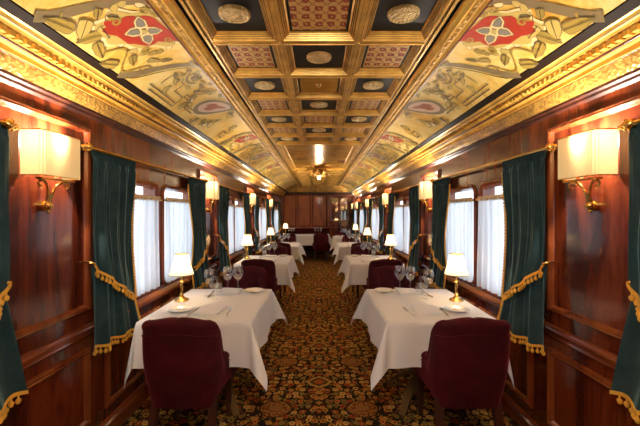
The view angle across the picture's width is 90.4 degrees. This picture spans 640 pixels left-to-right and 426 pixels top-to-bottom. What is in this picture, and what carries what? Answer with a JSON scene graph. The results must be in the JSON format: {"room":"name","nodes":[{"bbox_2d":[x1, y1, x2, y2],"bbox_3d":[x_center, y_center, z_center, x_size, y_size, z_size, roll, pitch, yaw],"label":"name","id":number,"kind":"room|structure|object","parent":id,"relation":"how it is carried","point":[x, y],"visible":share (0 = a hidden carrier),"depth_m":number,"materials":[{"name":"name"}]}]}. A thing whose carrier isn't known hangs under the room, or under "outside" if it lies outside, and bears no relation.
{"room":"train carriage","nodes":[
{"label":"train carriage","id":0,"kind":"room"},
{"bbox_2d":[0,81,281,425],"bbox_3d":[-1.369,0.190,5.050,0.162,2.480,13.100,0,0,0],"label":"wall","id":1,"kind":"structure","parent":0,"point":[50,302],"depth_m":1.70,"materials":[{"name":"brown wood"}]},
{"bbox_2d":[0,118,20,130],"bbox_3d":[-1.312,-0.370,0.400,0.097,0.051,1.947,0,0,0],"label":"curtain rod","id":2,"kind":"object","parent":1,"relation":"attached to","point":[9,124],"visible":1,"depth_m":1.31,"materials":[{"name":"gold metal"}]},
{"bbox_2d":[0,125,28,423],"bbox_3d":[-1.279,0.234,1.115,0.109,1.198,0.493,0,0,-5],"label":"velvet curtain","id":3,"kind":"object","parent":2,"relation":"hanging from","point":[12,378],"visible":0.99,"depth_m":1.31,"materials":[{"name":"green fabric"}]},
{"bbox_2d":[0,125,9,293],"bbox_3d":[-1.279,0.105,1.105,0.081,0.940,0.440,0,0,0],"label":"drape","id":4,"kind":"object","parent":3,"relation":"hanging from","point":[4,135],"depth_m":1.30,"materials":[{"name":"green fabric"}]},
{"bbox_2d":[20,128,79,212],"bbox_3d":[-1.294,-0.193,1.550,0.112,0.384,0.240,0,0,0],"label":"wall sconce","id":5,"kind":"object","parent":1,"relation":"attached to","point":[45,152],"visible":1,"depth_m":1.48,"materials":[{"name":"beige fabric"}]},
{"bbox_2d":[99,380,149,425],"bbox_3d":[-1.339,1.364,5.050,0.022,0.132,13.100,0,0,0],"label":"baseboard","id":6,"kind":"structure","parent":1,"relation":"attached to","point":[122,413],"depth_m":2.22,"materials":[{"name":"brown wood"}]},
{"bbox_2d":[0,7,285,197],"bbox_3d":[-1.259,-0.667,5.050,0.182,0.214,13.100,0,0,0],"label":"trim","id":7,"kind":"structure","parent":1,"relation":"attached to","point":[31,62],"depth_m":1.78,"materials":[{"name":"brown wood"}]},
{"bbox_2d":[80,142,207,182],"bbox_3d":[-1.312,-0.370,2.700,0.097,0.051,1.947,0,0,0],"label":"curtain rod","id":8,"kind":"object","parent":1,"relation":"attached to","point":[88,147],"visible":0.94,"depth_m":2.14,"materials":[{"name":"gold metal"}]},
{"bbox_2d":[82,151,140,355],"bbox_3d":[-1.279,0.234,2.025,0.109,1.198,0.493,0,0,5],"label":"velvet curtain","id":9,"kind":"object","parent":8,"relation":"hanging from","point":[114,178],"visible":0.98,"depth_m":1.98,"materials":[{"name":"green fabric"}]},
{"bbox_2d":[91,151,135,293],"bbox_3d":[-1.279,0.105,2.035,0.081,0.940,0.440,0,0,0],"label":"drape","id":10,"kind":"object","parent":9,"relation":"hanging from","point":[114,178],"depth_m":1.98,"materials":[{"name":"green fabric"}]},
{"bbox_2d":[187,177,210,288],"bbox_3d":[-1.279,0.234,3.415,0.109,1.198,0.493,0,0,-5],"label":"velvet curtain","id":11,"kind":"object","parent":8,"relation":"hanging from","point":[196,188],"visible":0.94,"depth_m":3.36,"materials":[{"name":"green fabric"}]},
{"bbox_2d":[188,177,205,266],"bbox_3d":[-1.279,0.105,3.405,0.081,0.940,0.440,0,0,0],"label":"drape","id":12,"kind":"object","parent":11,"relation":"hanging from","point":[196,188],"depth_m":3.35,"materials":[{"name":"green fabric"}]},
{"bbox_2d":[136,178,159,298],"bbox_3d":[-1.391,0.186,2.320,0.118,0.892,0.710,0,0,0],"label":"window","id":13,"kind":"structure","parent":1,"relation":"in","point":[151,188],"depth_m":2.61,"materials":[{"name":"brown wood"}]},
{"bbox_2d":[115,194,162,295],"bbox_3d":[-1.322,0.230,2.320,0.044,0.741,0.721,0,0,0],"label":"sheer curtain","id":14,"kind":"object","parent":13,"relation":"hanging from","point":[146,212],"visible":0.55,"depth_m":2.44,"materials":[{"name":"white fabric"}]},
{"bbox_2d":[161,184,187,285],"bbox_3d":[-1.391,0.186,3.080,0.118,0.892,0.710,0,0,0],"label":"window","id":15,"kind":"structure","parent":1,"relation":"in","point":[166,187],"depth_m":2.76,"materials":[{"name":"brown wood"}]},
{"bbox_2d":[163,197,192,281],"bbox_3d":[-1.322,0.230,3.080,0.044,0.741,0.721,0,0,0],"label":"sheer curtain","id":16,"kind":"object","parent":15,"relation":"hanging from","point":[177,211],"visible":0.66,"depth_m":2.93,"materials":[{"name":"white fabric"}]},
{"bbox_2d":[206,181,218,212],"bbox_3d":[-1.294,-0.193,3.850,0.112,0.384,0.240,0,0,0],"label":"wall sconce","id":17,"kind":"object","parent":1,"relation":"attached to","point":[212,187],"visible":0.98,"depth_m":3.75,"materials":[{"name":"beige fabric"}]},
{"bbox_2d":[218,196,233,259],"bbox_3d":[-1.391,0.186,4.620,0.118,0.892,0.710,0,0,0],"label":"window","id":18,"kind":"structure","parent":1,"relation":"in","point":[231,201],"depth_m":4.27,"materials":[{"name":"brown wood"}]},
{"bbox_2d":[222,204,234,253],"bbox_3d":[-1.322,0.230,4.620,0.044,0.741,0.721,0,0,0],"label":"sheer curtain","id":19,"kind":"object","parent":18,"relation":"hanging from","point":[231,206],"visible":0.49,"depth_m":4.74,"materials":[{"name":"white fabric"}]},
{"bbox_2d":[219,183,250,194],"bbox_3d":[-1.312,-0.370,5.000,0.097,0.051,1.947,0,0,0],"label":"curtain rod","id":20,"kind":"object","parent":1,"relation":"attached to","point":[249,193],"visible":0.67,"depth_m":4.78,"materials":[{"name":"gold metal"}]},
{"bbox_2d":[218,186,231,275],"bbox_3d":[-1.279,0.234,4.325,0.109,1.198,0.493,0,0,5],"label":"velvet curtain","id":21,"kind":"object","parent":20,"relation":"hanging from","point":[225,264],"visible":0.92,"depth_m":4.29,"materials":[{"name":"green fabric"}]},
{"bbox_2d":[219,186,228,248],"bbox_3d":[-1.279,0.105,4.335,0.081,0.940,0.440,0,0,0],"label":"drape","id":22,"kind":"object","parent":21,"relation":"hanging from","point":[223,192],"depth_m":4.29,"materials":[{"name":"green fabric"}]},
{"bbox_2d":[243,193,252,255],"bbox_3d":[-1.279,0.234,5.715,0.109,1.198,0.493,0,0,-5],"label":"velvet curtain","id":23,"kind":"object","parent":20,"relation":"hanging from","point":[246,197],"visible":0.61,"depth_m":5.66,"materials":[{"name":"green fabric"}]},
{"bbox_2d":[243,193,250,233],"bbox_3d":[-1.279,0.105,5.705,0.081,0.940,0.440,0,0,0],"label":"drape","id":24,"kind":"object","parent":23,"relation":"hanging from","point":[246,197],"depth_m":5.65,"materials":[{"name":"green fabric"}]},
{"bbox_2d":[234,197,243,252],"bbox_3d":[-1.391,0.186,5.380,0.118,0.892,0.710,0,0,0],"label":"window","id":25,"kind":"structure","parent":1,"relation":"in","point":[240,201],"depth_m":5.06,"materials":[{"name":"brown wood"}]},
{"bbox_2d":[235,205,244,250],"bbox_3d":[-1.322,0.230,5.380,0.044,0.741,0.721,0,0,0],"label":"sheer curtain","id":26,"kind":"object","parent":25,"relation":"hanging from","point":[239,213],"visible":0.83,"depth_m":5.28,"materials":[{"name":"white fabric"}]},
{"bbox_2d":[282,192,353,233],"bbox_3d":[0.000,0.190,11.605,2.900,2.480,0.110,0,0,0],"label":"wall","id":27,"kind":"structure","parent":0,"point":[299,209],"depth_m":11.60,"materials":[{"name":"brown wood"}]},
{"bbox_2d":[289,186,348,191],"bbox_3d":[0.000,-0.885,11.465,2.700,0.230,0.170,0,0,0],"label":"trim","id":28,"kind":"structure","parent":27,"relation":"attached to","point":[301,188],"depth_m":11.47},
{"bbox_2d":[122,254,515,425],"bbox_3d":[0.000,1.470,5.950,2.940,0.080,15.100,0,0,0],"label":"floor","id":29,"kind":"structure","parent":0,"point":[318,364],"depth_m":2.72,"materials":[{"name":"carpet"}]},
{"bbox_2d":[141,317,237,425],"bbox_3d":[-0.790,1.005,2.027,0.541,0.850,0.575,0,0,0],"label":"dining chair","id":30,"kind":"object","parent":29,"relation":"on","point":[186,363],"visible":0.87,"depth_m":1.77,"materials":[{"name":"red fabric"}]},
{"bbox_2d":[174,371,251,418],"bbox_3d":[-0.790,1.059,2.440,0.712,0.742,0.872,0,0,0],"label":"dining table","id":31,"kind":"object","parent":29,"relation":"on","point":[234,409],"visible":0.18,"depth_m":2.25,"materials":[{"name":"brown wood"}]},
{"bbox_2d":[124,289,286,391],"bbox_3d":[-0.753,0.876,2.443,0.909,0.386,1.140,0,0,0],"label":"tablecloth","id":32,"kind":"object","parent":31,"relation":"on","point":[246,328],"visible":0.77,"depth_m":2.10,"materials":[{"name":"white fabric"}]},
{"bbox_2d":[168,305,193,311],"bbox_3d":[-0.970,0.674,2.240,0.172,0.016,0.172,0,0,0],"label":"plate","id":33,"kind":"object","parent":32,"relation":"on","point":[179,308],"visible":1,"depth_m":2.26,"materials":[{"name":"white ceramic"}]},
{"bbox_2d":[169,253,193,301],"bbox_3d":[-1.080,0.498,2.500,0.184,0.369,0.184,0,0,0],"label":"table lamp","id":34,"kind":"object","parent":32,"relation":"on","point":[181,266],"visible":1,"depth_m":2.45,"materials":[{"name":"white fabric"}]},
{"bbox_2d":[193,304,227,314],"bbox_3d":[-0.760,0.674,2.240,0.172,0.015,0.202,0,0,3],"label":"folded napkin","id":35,"kind":"object","parent":32,"relation":"on","point":[206,309],"visible":1,"depth_m":2.21,"materials":[{"name":"white fabric"}]},
{"bbox_2d":[218,288,242,294],"bbox_3d":[-0.770,0.674,2.770,0.172,0.015,0.202,0,0,-3],"label":"folded napkin","id":36,"kind":"object","parent":32,"relation":"on","point":[224,291],"visible":1,"depth_m":2.72,"materials":[{"name":"white fabric"}]},
{"bbox_2d":[224,266,265,288],"bbox_3d":[-0.800,1.005,3.278,0.541,0.850,0.575,0,0,0],"label":"dining chair","id":37,"kind":"object","parent":29,"relation":"on","point":[245,277],"visible":0.2,"depth_m":3.48,"materials":[{"name":"red fabric"}]},
{"bbox_2d":[241,259,281,295],"bbox_3d":[-0.790,1.005,4.327,0.541,0.850,0.575,0,0,0],"label":"dining chair","id":38,"kind":"object","parent":29,"relation":"on","point":[268,265],"visible":0.37,"depth_m":4.06,"materials":[{"name":"red fabric"}]},
{"bbox_2d":[262,245,286,298],"bbox_3d":[-0.800,1.005,5.578,0.541,0.850,0.575,0,0,0],"label":"dining chair","id":39,"kind":"object","parent":29,"relation":"on","point":[277,250],"visible":0.2,"depth_m":5.78,"materials":[{"name":"red fabric"}]},
{"bbox_2d":[269,242,291,255],"bbox_3d":[-0.790,1.005,6.627,0.541,0.850,0.575,0,0,0],"label":"dining chair","id":40,"kind":"object","parent":29,"relation":"on","point":[287,245],"visible":0.11,"depth_m":6.36,"materials":[{"name":"red fabric"}]},
{"bbox_2d":[284,228,330,254],"bbox_3d":[-0.420,0.980,11.295,1.700,0.900,0.530,0,0,0],"label":"banquette","id":41,"kind":"object","parent":29,"relation":"on","point":[310,248],"visible":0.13,"depth_m":11.45,"materials":[{"name":"red fabric"}]},
{"bbox_2d":[302,245,313,258],"bbox_3d":[-0.420,1.059,10.250,1.492,0.742,0.842,0,0,0],"label":"dining table","id":42,"kind":"object","parent":29,"relation":"on","point":[306,251],"visible":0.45,"depth_m":10.21,"materials":[{"name":"brown wood"}]},
{"bbox_2d":[295,234,331,245],"bbox_3d":[-0.379,0.894,10.254,1.689,0.421,1.124,0,0,0],"label":"tablecloth","id":43,"kind":"object","parent":42,"relation":"on","point":[304,239],"visible":0.34,"depth_m":9.81,"materials":[{"name":"white fabric"}]},
{"bbox_2d":[312,233,329,261],"bbox_3d":[0.060,1.005,9.562,0.541,0.850,0.575,0,0,0],"label":"dining chair","id":44,"kind":"object","parent":29,"relation":"on","point":[320,240],"visible":1,"depth_m":9.31,"materials":[{"name":"red fabric"}]},
{"bbox_2d":[329,196,349,253],"bbox_3d":[0.730,0.400,11.433,0.760,2.060,0.323,0,0,0],"label":"tall cabinet","id":45,"kind":"object","parent":29,"relation":"on","point":[339,221],"visible":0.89,"depth_m":11.41,"materials":[{"name":"brown wood"}]},
{"bbox_2d":[331,198,337,219],"bbox_3d":[0.565,-0.155,11.543,0.310,0.850,0.005,0,0,0],"label":"mirror","id":46,"kind":"object","parent":45,"relation":"on","point":[334,201],"depth_m":11.54,"materials":[{"name":"clear mirror"}]},
{"bbox_2d":[340,198,346,219],"bbox_3d":[0.895,-0.155,11.543,0.310,0.850,0.005,0,0,0],"label":"mirror","id":47,"kind":"object","parent":45,"relation":"on","point":[343,201],"depth_m":11.54,"materials":[{"name":"clear mirror"}]},
{"bbox_2d":[342,236,359,242],"bbox_3d":[0.800,1.005,7.878,0.541,0.850,0.575,0,0,0],"label":"dining chair","id":48,"kind":"object","parent":29,"relation":"on","point":[347,239],"visible":0.2,"depth_m":8.08,"materials":[{"name":"red fabric"}]},
{"bbox_2d":[351,245,375,298],"bbox_3d":[0.800,1.005,5.578,0.541,0.850,0.575,0,0,0],"label":"dining chair","id":49,"kind":"object","parent":29,"relation":"on","point":[360,250],"visible":0.2,"depth_m":5.77,"materials":[{"name":"red fabric"}]},
{"bbox_2d":[362,259,402,289],"bbox_3d":[0.870,1.005,4.327,0.541,0.850,0.575,0,0,0],"label":"dining chair","id":50,"kind":"object","parent":29,"relation":"on","point":[373,264],"visible":0.31,"depth_m":4.06,"materials":[{"name":"red fabric"}]},
{"bbox_2d":[372,266,413,288],"bbox_3d":[0.800,1.005,3.278,0.541,0.850,0.575,0,0,0],"label":"dining chair","id":51,"kind":"object","parent":29,"relation":"on","point":[392,277],"visible":0.3,"depth_m":3.48,"materials":[{"name":"red fabric"}]},
{"bbox_2d":[386,368,463,418],"bbox_3d":[0.790,1.059,2.440,0.712,0.742,0.872,0,0,0],"label":"dining table","id":52,"kind":"object","parent":29,"relation":"on","point":[411,388],"visible":0.14,"depth_m":2.30,"materials":[{"name":"brown wood"}]},
{"bbox_2d":[351,289,513,390],"bbox_3d":[0.753,0.877,2.444,0.909,0.387,1.136,0,0,0],"label":"tablecloth","id":53,"kind":"object","parent":52,"relation":"on","point":[400,338],"visible":0.64,"depth_m":2.09,"materials":[{"name":"white fabric"}]},
{"bbox_2d":[394,288,420,294],"bbox_3d":[0.770,0.674,2.770,0.172,0.015,0.202,0,0,-3],"label":"folded napkin","id":54,"kind":"object","parent":53,"relation":"on","point":[403,291],"visible":1,"depth_m":2.72,"materials":[{"name":"white fabric"}]},
{"bbox_2d":[444,253,468,301],"bbox_3d":[1.080,0.498,2.500,0.184,0.369,0.184,0,0,0],"label":"table lamp","id":55,"kind":"object","parent":53,"relation":"on","point":[456,266],"visible":1,"depth_m":2.45,"materials":[{"name":"white fabric"}]},
{"bbox_2d":[444,305,469,311],"bbox_3d":[0.970,0.674,2.240,0.172,0.016,0.172,0,0,0],"label":"plate","id":56,"kind":"object","parent":53,"relation":"on","point":[455,308],"visible":1,"depth_m":2.26,"materials":[{"name":"white ceramic"}]},
{"bbox_2d":[411,317,510,425],"bbox_3d":[0.870,1.005,2.027,0.541,0.850,0.575,0,0,0],"label":"dining chair","id":57,"kind":"object","parent":29,"relation":"on","point":[465,364],"visible":0.91,"depth_m":1.77,"materials":[{"name":"red fabric"}]},
{"bbox_3d":[-0.790,1.059,4.740,0.712,0.742,0.872,0,0,0],"label":"dining table","id":58,"kind":"object","parent":29,"relation":"on","visible":0},
{"bbox_2d":[233,255,299,292],"bbox_3d":[-0.755,0.877,4.739,0.876,0.386,1.105,0,0,0],"label":"tablecloth","id":59,"kind":"object","parent":58,"relation":"on","point":[286,266],"visible":0.53,"depth_m":4.35,"materials":[{"name":"white fabric"}]},
{"bbox_2d":[241,234,252,258],"bbox_3d":[-1.080,0.498,4.800,0.184,0.369,0.184,0,0,0],"label":"table lamp","id":60,"kind":"object","parent":59,"relation":"on","point":[247,240],"visible":0.98,"depth_m":4.75,"materials":[{"name":"white fabric"}]},
{"bbox_3d":[0.790,1.059,4.740,0.712,0.742,0.872,0,0,0],"label":"dining table","id":61,"kind":"object","parent":29,"relation":"on","visible":0},
{"bbox_2d":[337,255,404,291],"bbox_3d":[0.751,0.876,4.738,0.908,0.386,1.132,0,0,0],"label":"tablecloth","id":62,"kind":"object","parent":61,"relation":"on","point":[355,271],"visible":0.5,"depth_m":4.29,"materials":[{"name":"white fabric"}]},
{"bbox_2d":[385,234,396,258],"bbox_3d":[1.080,0.498,4.800,0.184,0.369,0.184,0,0,0],"label":"table lamp","id":63,"kind":"object","parent":62,"relation":"on","point":[390,240],"visible":1,"depth_m":4.75,"materials":[{"name":"white fabric"}]},
{"bbox_3d":[0.790,1.059,9.340,0.712,0.742,0.872,0,0,0],"label":"dining table","id":64,"kind":"object","parent":29,"relation":"on","visible":0},
{"bbox_2d":[330,236,360,250],"bbox_3d":[0.751,0.876,9.338,0.908,0.386,1.132,0,0,0],"label":"tablecloth","id":65,"kind":"object","parent":64,"relation":"on","point":[335,239],"visible":0.43,"depth_m":8.89,"materials":[{"name":"white fabric"}]},
{"bbox_3d":[-0.790,1.059,7.040,0.712,0.742,0.872,0,0,0],"label":"dining table","id":66,"kind":"object","parent":29,"relation":"on","visible":0},
{"bbox_2d":[263,243,305,264],"bbox_3d":[-0.753,0.876,7.043,0.909,0.386,1.140,0,0,0],"label":"tablecloth","id":67,"kind":"object","parent":66,"relation":"on","point":[297,250],"visible":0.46,"depth_m":6.59,"materials":[{"name":"white fabric"}]},
{"bbox_3d":[0.790,1.059,7.040,0.712,0.742,0.872,0,0,0],"label":"dining table","id":68,"kind":"object","parent":29,"relation":"on","visible":0},
{"bbox_2d":[332,243,374,263],"bbox_3d":[0.753,0.877,7.044,0.909,0.387,1.136,0,0,0],"label":"tablecloth","id":69,"kind":"object","parent":68,"relation":"on","point":[341,249],"visible":0.5,"depth_m":6.59,"materials":[{"name":"white fabric"}]},
{"bbox_2d":[0,0,639,192],"bbox_3d":[0.000,-0.937,5.404,2.900,0.367,13.807,0,0,0],"label":"ceiling","id":70,"kind":"structure","parent":0,"point":[287,89],"depth_m":1.93,"materials":[{"name":"gold paint"}]},
{"bbox_2d":[128,18,287,179],"bbox_3d":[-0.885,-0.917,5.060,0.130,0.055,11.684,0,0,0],"label":"mural","id":71,"kind":"object","parent":70,"relation":"on","point":[146,34],"depth_m":2.19,"materials":[{"name":"paint"}]},
{"bbox_2d":[307,168,329,178],"bbox_3d":[0.000,-0.870,7.000,0.499,0.230,0.499,0,0,11],"label":"ceiling light","id":72,"kind":"object","parent":70,"relation":"attached to","point":[319,171],"visible":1,"depth_m":6.94,"materials":[{"name":"gold metal"}]},
{"bbox_2d":[350,18,509,179],"bbox_3d":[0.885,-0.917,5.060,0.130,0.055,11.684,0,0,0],"label":"mural","id":73,"kind":"object","parent":70,"relation":"on","point":[490,34],"depth_m":2.19,"materials":[{"name":"paint"}]},
{"bbox_2d":[350,81,639,425],"bbox_3d":[1.369,0.190,5.950,0.162,2.480,14.900,0,0,0],"label":"wall","id":74,"kind":"structure","parent":0,"point":[587,302],"depth_m":1.71,"materials":[{"name":"brown wood"}]},
{"bbox_2d":[394,197,403,252],"bbox_3d":[1.391,0.186,5.380,0.118,0.892,0.710,0,0,0],"label":"window","id":75,"kind":"structure","parent":74,"relation":"in","point":[397,201],"depth_m":5.22,"materials":[{"name":"brown wood"}]},
{"bbox_2d":[393,205,402,250],"bbox_3d":[1.322,0.230,5.380,0.041,0.741,0.721,0,0,0],"label":"sheer curtain","id":76,"kind":"object","parent":75,"relation":"hanging from","point":[398,213],"visible":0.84,"depth_m":5.24,"materials":[{"name":"white fabric"}]},
{"bbox_2d":[387,183,418,194],"bbox_3d":[1.312,-0.370,5.000,0.097,0.051,1.947,0,0,0],"label":"curtain rod","id":77,"kind":"object","parent":74,"relation":"attached to","point":[388,193],"visible":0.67,"depth_m":4.83,"materials":[{"name":"gold metal"}]},
{"bbox_2d":[385,193,394,254],"bbox_3d":[1.279,0.234,5.715,0.109,1.198,0.493,0,0,5],"label":"velvet curtain","id":78,"kind":"object","parent":77,"relation":"hanging from","point":[391,197],"visible":0.67,"depth_m":5.66,"materials":[{"name":"green fabric"}]},
{"bbox_2d":[387,193,394,233],"bbox_3d":[1.279,0.105,5.705,0.081,0.940,0.440,0,0,0],"label":"drape","id":79,"kind":"object","parent":78,"relation":"hanging from","point":[391,197],"depth_m":5.65,"materials":[{"name":"green fabric"}]},
{"bbox_2d":[406,186,419,275],"bbox_3d":[1.279,0.234,4.325,0.109,1.198,0.493,0,0,-5],"label":"velvet curtain","id":80,"kind":"object","parent":77,"relation":"hanging from","point":[412,264],"visible":0.88,"depth_m":4.29,"materials":[{"name":"green fabric"}]},
{"bbox_2d":[409,186,418,248],"bbox_3d":[1.279,0.105,4.335,0.081,0.940,0.440,0,0,0],"label":"drape","id":81,"kind":"object","parent":80,"relation":"hanging from","point":[413,192],"depth_m":4.29,"materials":[{"name":"green fabric"}]},
{"bbox_2d":[404,196,419,259],"bbox_3d":[1.391,0.186,4.620,0.118,0.892,0.710,0,0,0],"label":"window","id":82,"kind":"structure","parent":74,"relation":"in","point":[406,201],"depth_m":4.27,"materials":[{"name":"brown wood"}]},
{"bbox_2d":[403,204,415,253],"bbox_3d":[1.322,0.230,4.620,0.041,0.741,0.721,0,0,0],"label":"sheer curtain","id":83,"kind":"object","parent":82,"relation":"hanging from","point":[406,230],"visible":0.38,"depth_m":4.82,"materials":[{"name":"white fabric"}]},
{"bbox_2d":[419,181,431,212],"bbox_3d":[1.294,-0.193,3.850,0.112,0.384,0.240,0,0,0],"label":"wall sconce","id":84,"kind":"object","parent":74,"relation":"attached to","point":[425,187],"visible":0.94,"depth_m":3.75,"materials":[{"name":"beige fabric"}]},
{"bbox_2d":[450,184,476,285],"bbox_3d":[1.391,0.186,3.080,0.118,0.892,0.710,0,0,0],"label":"window","id":85,"kind":"structure","parent":74,"relation":"in","point":[471,187],"depth_m":2.76,"materials":[{"name":"brown wood"}]},
{"bbox_2d":[445,197,474,281],"bbox_3d":[1.322,0.230,3.080,0.041,0.741,0.721,0,0,0],"label":"sheer curtain","id":86,"kind":"object","parent":85,"relation":"hanging from","point":[460,211],"visible":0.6,"depth_m":2.94,"materials":[{"name":"white fabric"}]},
{"bbox_2d":[478,178,501,298],"bbox_3d":[1.391,0.186,2.320,0.118,0.892,0.710,0,0,0],"label":"window","id":87,"kind":"structure","parent":74,"relation":"in","point":[486,188],"depth_m":2.57,"materials":[{"name":"brown wood"}]},
{"bbox_2d":[475,194,504,295],"bbox_3d":[1.322,0.230,2.320,0.041,0.741,0.721,0,0,0],"label":"sheer curtain","id":88,"kind":"object","parent":87,"relation":"hanging from","point":[491,218],"visible":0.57,"depth_m":2.44,"materials":[{"name":"white fabric"}]},
{"bbox_2d":[430,142,557,182],"bbox_3d":[1.312,-0.370,2.700,0.097,0.051,1.947,0,0,0],"label":"curtain rod","id":89,"kind":"object","parent":74,"relation":"attached to","point":[549,147],"visible":0.98,"depth_m":2.14,"materials":[{"name":"gold metal"}]},
{"bbox_2d":[427,177,450,288],"bbox_3d":[1.279,0.234,3.415,0.109,1.198,0.493,0,0,5],"label":"velvet curtain","id":90,"kind":"object","parent":89,"relation":"hanging from","point":[440,188],"visible":0.94,"depth_m":3.36,"materials":[{"name":"green fabric"}]},
{"bbox_2d":[432,177,449,266],"bbox_3d":[1.279,0.105,3.405,0.081,0.940,0.440,0,0,0],"label":"drape","id":91,"kind":"object","parent":90,"relation":"hanging from","point":[440,188],"depth_m":3.35,"materials":[{"name":"green fabric"}]},
{"bbox_2d":[497,151,555,355],"bbox_3d":[1.279,0.234,2.025,0.109,1.198,0.493,0,0,-5],"label":"velvet curtain","id":92,"kind":"object","parent":89,"relation":"hanging from","point":[524,270],"visible":0.96,"depth_m":1.98,"materials":[{"name":"green fabric"}]},
{"bbox_2d":[502,151,546,293],"bbox_3d":[1.279,0.105,2.035,0.081,0.940,0.440,0,0,0],"label":"drape","id":93,"kind":"object","parent":92,"relation":"hanging from","point":[524,270],"depth_m":1.98,"materials":[{"name":"green fabric"}]},
{"bbox_2d":[352,6,639,197],"bbox_3d":[1.259,-0.667,5.050,0.182,0.214,13.100,0,0,0],"label":"trim","id":94,"kind":"structure","parent":74,"relation":"attached to","point":[607,62],"depth_m":1.78,"materials":[{"name":"gold wood"}]},
{"bbox_2d":[501,391,538,425],"bbox_3d":[1.339,1.364,5.950,0.022,0.132,14.900,0,0,0],"label":"baseboard","id":95,"kind":"structure","parent":74,"relation":"attached to","point":[515,413],"depth_m":2.16,"materials":[{"name":"brown wood"}]},
{"bbox_2d":[558,128,617,212],"bbox_3d":[1.294,-0.193,1.550,0.112,0.384,0.240,0,0,0],"label":"wall sconce","id":96,"kind":"object","parent":74,"relation":"attached to","point":[592,152],"visible":0.99,"depth_m":1.48,"materials":[{"name":"beige fabric"}]},
{"bbox_2d":[617,118,639,130],"bbox_3d":[1.312,-0.370,0.400,0.097,0.051,1.947,0,0,0],"label":"curtain rod","id":97,"kind":"object","parent":74,"relation":"attached to","point":[628,124],"visible":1,"depth_m":1.31,"materials":[{"name":"gold metal"}]},
{"bbox_2d":[609,124,639,423],"bbox_3d":[1.279,0.234,1.115,0.109,1.198,0.493,0,0,5],"label":"velvet curtain","id":98,"kind":"object","parent":97,"relation":"hanging from","point":[626,378],"visible":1,"depth_m":1.30,"materials":[{"name":"green fabric"}]},
{"bbox_2d":[628,124,639,296],"bbox_3d":[1.279,0.105,1.105,0.081,0.940,0.440,0,0,0],"label":"drape","id":99,"kind":"object","parent":98,"relation":"hanging from","point":[634,135],"depth_m":1.30,"materials":[{"name":"green fabric"}]},
{"bbox_3d":[1.312,-0.370,7.300,0.097,0.051,1.947,0,0,0],"label":"curtain rod","id":100,"kind":"object","parent":74,"relation":"attached to","visible":0},
{"bbox_2d":[368,199,372,242],"bbox_3d":[1.279,0.234,8.015,0.109,1.198,0.493,0,0,5],"label":"velvet curtain","id":101,"kind":"object","parent":100,"relation":"hanging from","point":[370,200],"visible":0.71,"depth_m":7.90,"materials":[{"name":"green fabric"}]},
{"bbox_2d":[377,196,385,253],"bbox_3d":[1.279,0.234,6.625,0.109,1.198,0.493,0,0,-5],"label":"velvet curtain","id":102,"kind":"object","parent":100,"relation":"hanging from","point":[380,206],"visible":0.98,"depth_m":6.59,"materials":[{"name":"green fabric"}]},
{"bbox_2d":[378,196,382,238],"bbox_3d":[1.279,0.105,6.635,0.081,0.940,0.440,0,0,0],"label":"drape","id":103,"kind":"object","parent":102,"relation":"hanging from","point":[380,206],"depth_m":6.59,"materials":[{"name":"green fabric"}]},
{"bbox_3d":[1.312,-0.370,9.600,0.097,0.051,1.947,0,0,0],"label":"curtain rod","id":104,"kind":"object","parent":74,"relation":"attached to","visible":0},
{"bbox_2d":[362,201,367,242],"bbox_3d":[1.279,0.234,8.925,0.109,1.198,0.493,0,0,-5],"label":"velvet curtain","id":105,"kind":"object","parent":104,"relation":"hanging from","point":[364,207],"visible":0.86,"depth_m":8.88,"materials":[{"name":"green fabric"}]},
{"bbox_3d":[-1.312,-0.370,7.300,0.097,0.051,1.947,0,0,0],"label":"curtain rod","id":106,"kind":"object","parent":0,"visible":0},
{"bbox_2d":[252,196,260,253],"bbox_3d":[-1.279,0.234,6.625,0.109,1.198,0.493,0,0,5],"label":"velvet curtain","id":107,"kind":"object","parent":106,"relation":"hanging from","point":[257,206],"visible":0.99,"depth_m":6.59,"materials":[{"name":"green fabric"}]},
{"bbox_2d":[255,196,259,238],"bbox_3d":[-1.279,0.105,6.635,0.081,0.940,0.440,0,0,0],"label":"drape","id":108,"kind":"object","parent":107,"relation":"hanging from","point":[257,206],"depth_m":6.59,"materials":[{"name":"green fabric"}]},
{"bbox_2d":[265,199,269,243],"bbox_3d":[-1.279,0.234,8.015,0.109,1.198,0.493,0,0,-5],"label":"velvet curtain","id":109,"kind":"object","parent":106,"relation":"hanging from","point":[267,200],"visible":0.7,"depth_m":7.90,"materials":[{"name":"green fabric"}]},
{"bbox_3d":[-1.312,-0.370,9.600,0.097,0.051,1.947,0,0,0],"label":"curtain rod","id":110,"kind":"object","parent":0,"visible":0},
{"bbox_2d":[270,201,275,242],"bbox_3d":[-1.279,0.234,8.925,0.109,1.198,0.493,0,0,5],"label":"velvet curtain","id":111,"kind":"object","parent":110,"relation":"hanging from","point":[273,207],"visible":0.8,"depth_m":8.88,"materials":[{"name":"green fabric"}]},
{"bbox_3d":[-1.391,0.186,7.680,0.118,0.892,0.710,0,0,0],"label":"window","id":112,"kind":"structure","parent":0,"visible":0},
{"bbox_2d":[261,207,265,238],"bbox_3d":[-1.322,0.230,7.680,0.044,0.741,0.721,0,0,0],"label":"sheer curtain","id":113,"kind":"object","parent":112,"relation":"hanging from","point":[263,210],"visible":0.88,"depth_m":7.53,"materials":[{"name":"white fabric"}]},
{"bbox_3d":[1.391,0.186,7.680,0.118,0.892,0.710,0,0,0],"label":"window","id":114,"kind":"structure","parent":0,"visible":0},
{"bbox_2d":[372,207,376,238],"bbox_3d":[1.322,0.230,7.680,0.041,0.741,0.721,0,0,0],"label":"sheer curtain","id":115,"kind":"object","parent":114,"relation":"hanging from","point":[374,210],"visible":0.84,"depth_m":7.48,"materials":[{"name":"white fabric"}]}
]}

